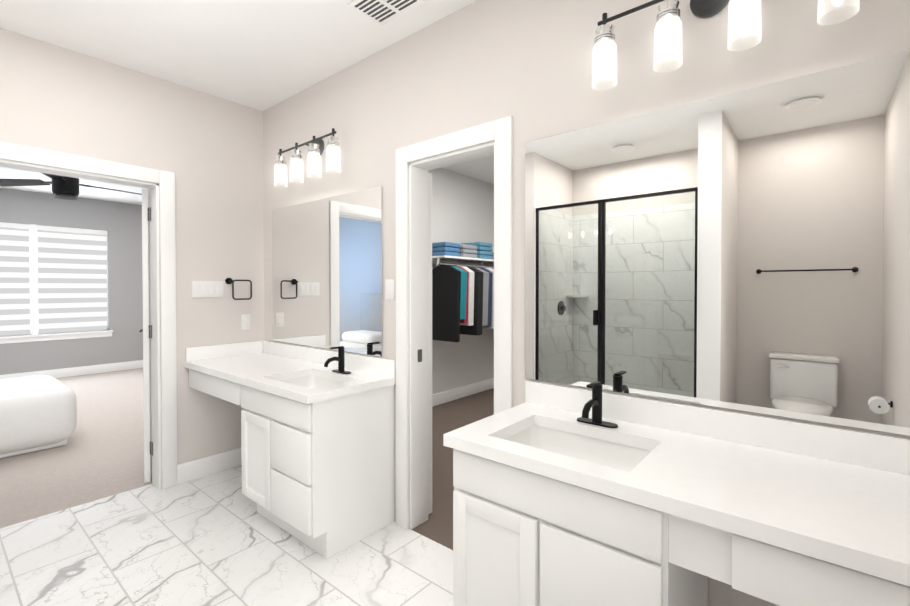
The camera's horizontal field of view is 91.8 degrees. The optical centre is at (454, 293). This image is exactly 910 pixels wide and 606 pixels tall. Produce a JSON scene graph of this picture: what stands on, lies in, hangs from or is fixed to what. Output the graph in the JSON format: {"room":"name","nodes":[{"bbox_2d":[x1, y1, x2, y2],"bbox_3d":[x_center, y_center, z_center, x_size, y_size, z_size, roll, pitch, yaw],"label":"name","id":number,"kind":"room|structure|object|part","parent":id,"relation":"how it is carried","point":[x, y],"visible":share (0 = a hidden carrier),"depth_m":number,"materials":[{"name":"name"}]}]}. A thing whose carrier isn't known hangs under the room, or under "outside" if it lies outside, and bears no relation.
{"room":"bathroom","nodes":[
{"label":"bathroom","id":0,"kind":"room"},
{"bbox_2d":[0,188,142,374],"bbox_3d":[-6.239,-0.104,6.358,0.140,2.740,4.770,1,1,40],"label":"wall","id":1,"kind":"structure","parent":0,"point":[120,223],"depth_m":6.97,"materials":[{"name":"paint"}]},
{"bbox_2d":[0,224,112,343],"bbox_3d":[-6.149,-0.155,6.438,0.175,1.700,1.830,1,1,40],"label":"window","id":2,"kind":"structure","parent":1,"relation":"in","point":[34,336],"depth_m":6.42,"materials":[{"name":"paint"}]},
{"bbox_2d":[0,227,30,335],"bbox_3d":[-6.423,-0.200,6.083,0.005,1.580,0.815,1,1,40],"label":"window blind","id":3,"kind":"object","parent":2,"relation":"attached to","point":[14,281],"visible":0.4,"depth_m":6.28,"materials":[{"name":"white fabric"}]},
{"bbox_2d":[29,230,37,320],"bbox_3d":[-6.203,-0.205,6.482,0.005,1.600,1.750,1,1,40],"label":"window frame","id":4,"kind":"object","parent":2,"relation":"attached to","point":[37,287],"depth_m":6.52,"materials":[{"name":"white"}]},
{"bbox_2d":[0,222,107,234],"bbox_3d":[-6.125,-0.964,6.408,0.023,0.070,1.730,1,1,40],"label":"blind valance","id":5,"kind":"object","parent":2,"relation":"attached to","point":[49,228],"visible":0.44,"depth_m":6.58,"materials":[{"name":"paint"}]},
{"bbox_2d":[37,230,106,333],"bbox_3d":[-5.852,-0.209,6.773,0.005,1.580,0.815,1,1,40],"label":"window blind","id":6,"kind":"object","parent":2,"relation":"attached to","point":[72,279],"visible":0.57,"depth_m":6.75,"materials":[{"name":"white fabric"}]},
{"bbox_2d":[0,360,142,379],"bbox_3d":[-6.176,1.199,6.329,0.014,0.135,4.740,1,1,40],"label":"baseboard","id":7,"kind":"structure","parent":1,"relation":"attached to","point":[102,368],"depth_m":6.82,"materials":[{"name":"paint"}]},
{"bbox_2d":[0,368,151,527],"bbox_3d":[-4.209,1.318,4.703,5.400,0.060,5.080,1,1,40],"label":"floor carpet","id":8,"kind":"object","parent":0,"point":[99,455],"depth_m":3.47,"materials":[{"name":"beige carpet"}]},
{"bbox_2d":[0,375,76,458],"bbox_3d":[-4.260,0.680,3.277,1.030,1.247,2.110,1,1,40],"label":"bed","id":9,"kind":"object","parent":8,"relation":"on","point":[38,412],"visible":1,"depth_m":3.61,"materials":[{"name":"fabric"}]},
{"bbox_2d":[0,465,452,605],"bbox_3d":[-1.129,1.366,1.006,4.060,0.060,3.370,1,1,40],"label":"floor","id":10,"kind":"structure","parent":0,"point":[216,539],"depth_m":2.19,"materials":[{"name":"tile"}]},
{"bbox_2d":[188,368,393,558],"bbox_3d":[-1.104,0.912,2.808,1.507,0.799,0.547,1,1,40],"label":"bathroom vanity","id":11,"kind":"object","parent":10,"relation":"on","point":[317,437],"depth_m":2.32,"materials":[{"name":"paint"}]},
{"bbox_2d":[184,352,395,403],"bbox_3d":[-1.105,0.493,2.787,1.528,0.040,0.572,1,1,40],"label":"countertop","id":12,"kind":"structure","parent":11,"relation":"on","point":[258,370],"depth_m":2.59,"materials":[{"name":"white stone"}]},
{"bbox_2d":[276,372,339,387],"bbox_3d":[-0.817,0.580,2.503,0.490,0.152,0.330,1,1,40],"label":"sink","id":13,"kind":"object","parent":12,"relation":"in","point":[310,379],"depth_m":2.72,"materials":[{"name":"white ceramic"}]},
{"bbox_2d":[324,346,351,375],"bbox_3d":[-0.715,0.396,2.624,0.156,0.156,0.146,1,1,40],"label":"faucet","id":14,"kind":"object","parent":12,"relation":"on","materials":[{"name":"black metal"}]},
{"bbox_2d":[453,413,909,605],"bbox_3d":[0.690,0.931,1.324,1.382,0.799,0.547,1,1,40],"label":"bathroom vanity","id":15,"kind":"object","parent":10,"relation":"on","point":[572,496],"depth_m":1.24,"materials":[{"name":"paint"}]},
{"bbox_2d":[443,401,909,588],"bbox_3d":[0.678,0.512,1.312,1.392,0.040,0.572,1,1,40],"label":"countertop","id":16,"kind":"structure","parent":15,"relation":"on","point":[856,518],"depth_m":1.13,"materials":[{"name":"white stone"}]},
{"bbox_2d":[503,421,654,468],"bbox_3d":[0.400,0.593,1.496,0.490,0.152,0.330,1,1,40],"label":"sink","id":17,"kind":"object","parent":16,"relation":"in","point":[619,452],"depth_m":1.64,"materials":[{"name":"white ceramic"}]},
{"bbox_2d":[575,381,618,428],"bbox_3d":[0.502,0.409,1.617,0.156,0.156,0.146,1,1,40],"label":"faucet","id":18,"kind":"object","parent":16,"relation":"on","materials":[{"name":"black metal"}]},
{"bbox_2d":[0,0,493,204],"bbox_3d":[-2.113,-1.473,4.016,9.460,0.060,6.810,1,1,40],"label":"ceiling","id":19,"kind":"structure","parent":0,"point":[262,55],"depth_m":2.46,"materials":[{"name":"paint"}]},
{"bbox_2d":[0,173,141,199],"bbox_3d":[-3.456,-1.158,4.078,1.241,0.572,1.162,1,1,40],"label":"fan","id":20,"kind":"object","parent":19,"relation":"hanging from","point":[65,187],"visible":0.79,"depth_m":3.99,"materials":[{"name":"black metal"}]},
{"bbox_3d":[-3.941,-1.018,4.036,0.580,0.040,0.150,0,1,2],"label":"blade","id":21,"kind":"part","parent":20,"relation":"part of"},
{"bbox_3d":[-3.366,-1.013,3.682,0.150,0.040,0.580,0,1,-28],"label":"blade","id":22,"kind":"part","parent":20,"relation":"part of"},
{"bbox_3d":[-3.347,-1.022,4.357,0.150,0.040,0.580,0,1,32],"label":"blade","id":23,"kind":"part","parent":20,"relation":"part of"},
{"bbox_2d":[348,0,424,25],"bbox_3d":[-0.334,-1.412,2.143,0.310,0.012,0.220,1,1,40],"label":"ceiling vent","id":24,"kind":"object","parent":19,"relation":"in","point":[382,12],"visible":1,"depth_m":2.17,"materials":[{"name":"metal"}]},
{"bbox_2d":[0,28,493,488],"bbox_3d":[-1.533,-0.068,3.574,0.140,2.740,6.780,1,1,40],"label":"wall","id":25,"kind":"structure","parent":0,"point":[206,149],"depth_m":3.11,"materials":[{"name":"paint"}]},
{"bbox_2d":[139,189,151,482],"bbox_3d":[-2.341,0.289,3.375,0.149,2.017,0.830,0,1,-32],"label":"bedroom door","id":26,"kind":"structure","parent":25,"relation":"in","point":[146,338],"depth_m":3.03,"materials":[{"name":"paint"}]},
{"bbox_2d":[192,281,223,297],"bbox_3d":[-1.773,-0.031,3.168,0.008,0.114,0.208,1,1,40],"label":"switch plate","id":27,"kind":"object","parent":25,"relation":"attached to","point":[207,288],"visible":1,"depth_m":3.16,"materials":[{"name":"plastic"}]},
{"bbox_2d":[177,448,241,484],"bbox_3d":[-1.710,1.239,3.254,0.018,0.135,0.605,1,1,40],"label":"baseboard","id":28,"kind":"structure","parent":25,"relation":"attached to","point":[203,467],"depth_m":3.17,"materials":[{"name":"paint"}]},
{"bbox_2d":[186,340,263,359],"bbox_3d":[-1.689,0.419,3.262,0.021,0.095,0.541,1,1,40],"label":"backsplash","id":29,"kind":"structure","parent":25,"relation":"attached to","point":[209,352],"depth_m":3.24,"materials":[{"name":"white stone"}]},
{"bbox_2d":[225,278,251,299],"bbox_3d":[-1.619,-0.036,3.308,0.066,0.164,0.172,1,1,40],"label":"towel ring","id":30,"kind":"object","parent":25,"relation":"attached to","point":[228,280],"visible":1,"depth_m":3.27,"materials":[{"name":"black metal"}]},
{"bbox_2d":[241,314,249,329],"bbox_3d":[-1.602,0.216,3.378,0.008,0.117,0.070,1,1,40],"label":"outlet","id":31,"kind":"object","parent":25,"relation":"attached to","point":[245,321],"visible":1,"depth_m":3.37,"materials":[{"name":"plastic"}]},
{"bbox_2d":[264,340,395,375],"bbox_3d":[-0.929,0.422,2.999,1.528,0.095,0.020,1,1,40],"label":"backsplash","id":32,"kind":"structure","parent":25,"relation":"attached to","point":[378,366],"depth_m":2.90,"materials":[{"name":"white stone"}]},
{"bbox_2d":[432,378,493,406],"bbox_3d":[-0.416,1.219,4.821,0.014,0.135,3.140,1,1,40],"label":"baseboard","id":33,"kind":"structure","parent":25,"relation":"attached to","point":[453,394],"depth_m":5.41,"materials":[{"name":"paint"}]},
{"bbox_2d":[411,388,493,549],"bbox_3d":[0.872,1.330,3.770,3.340,0.060,3.440,1,1,40],"label":"carpet floor","id":34,"kind":"structure","parent":0,"point":[437,525],"depth_m":3.53,"materials":[{"name":"beige carpet"}]},
{"bbox_2d":[263,0,909,605],"bbox_3d":[0.043,-0.051,2.296,3.920,2.740,0.140,1,1,40],"label":"wall","id":35,"kind":"structure","parent":0,"point":[527,64],"depth_m":1.99,"materials":[{"name":"paint"}]},
{"bbox_2d":[274,128,340,187],"bbox_3d":[-0.970,-0.903,2.935,0.712,0.297,0.148,1,1,40],"label":"sconce","id":36,"kind":"object","parent":35,"relation":"attached to","point":[316,146],"visible":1,"depth_m":2.89,"materials":[{"name":"black metal"},{"name":"frosted glass"}]},
{"bbox_2d":[272,186,381,356],"bbox_3d":[-0.914,-0.135,2.988,1.260,1.000,0.006,1,1,40],"label":"mirror","id":37,"kind":"object","parent":35,"relation":"attached to","point":[327,270],"visible":1,"depth_m":2.90,"materials":[{"name":"silver mirror"}]},
{"bbox_2d":[385,279,393,299],"bbox_3d":[-0.378,-0.024,2.548,0.072,0.117,0.008,1,1,40],"label":"light switch","id":38,"kind":"object","parent":35,"relation":"attached to","point":[389,289],"visible":1,"depth_m":2.54,"materials":[{"name":"plastic"}]},
{"bbox_2d":[428,173,431,513],"bbox_3d":[-0.358,0.296,2.811,0.585,2.017,0.149,1,1,44],"label":"closet door","id":39,"kind":"structure","parent":35,"relation":"in","point":[429,343],"depth_m":2.61,"materials":[{"name":"paint"}]},
{"bbox_2d":[592,0,681,90],"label":"sconce","id":40,"kind":"object","parent":35,"relation":"attached to","point":[668,16],"depth_m":1.54,"materials":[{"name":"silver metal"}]},
{"bbox_2d":[525,50,909,435],"bbox_3d":[0.848,-0.141,1.530,1.385,1.050,0.006,1,1,40],"label":"mirror","id":41,"kind":"object","parent":35,"relation":"attached to","point":[748,250],"visible":1,"depth_m":1.45,"materials":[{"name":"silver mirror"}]},
{"bbox_2d":[690,0,761,50],"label":"sconce","id":42,"kind":"object","parent":35,"relation":"attached to","point":[700,8],"depth_m":1.37,"materials":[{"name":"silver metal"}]},
{"bbox_2d":[817,0,858,25],"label":"sconce","id":43,"kind":"object","parent":35,"relation":"attached to","point":[837,2],"depth_m":1.23,"materials":[{"name":"white glass"}]},
{"bbox_2d":[525,381,909,472],"bbox_3d":[0.854,0.442,1.524,1.392,0.095,0.020,1,1,40],"label":"backsplash","id":44,"kind":"structure","parent":0,"relation":"attached to","point":[879,451],"depth_m":1.43,"materials":[{"name":"white stone"}]},
{"bbox_3d":[0.917,-0.071,3.806,3.340,2.740,3.300,1,1,40],"label":"wall","id":45,"kind":"structure","parent":0,"visible":0},
{"bbox_2d":[432,258,493,341],"bbox_3d":[0.318,0.126,5.262,0.514,1.016,1.617,1,1,40],"label":"clothes","id":46,"kind":"object","parent":45,"relation":"attached to","point":[462,298],"visible":0.67,"depth_m":4.75,"materials":[{"name":"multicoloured fabric"}]},
{"bbox_2d":[432,242,493,265],"bbox_3d":[0.243,-0.471,5.290,0.397,0.263,1.577,1,1,40],"label":"closet shelf","id":47,"kind":"object","parent":45,"relation":"attached to","point":[474,253],"visible":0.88,"depth_m":4.96,"materials":[{"name":"paint"}]}
]}

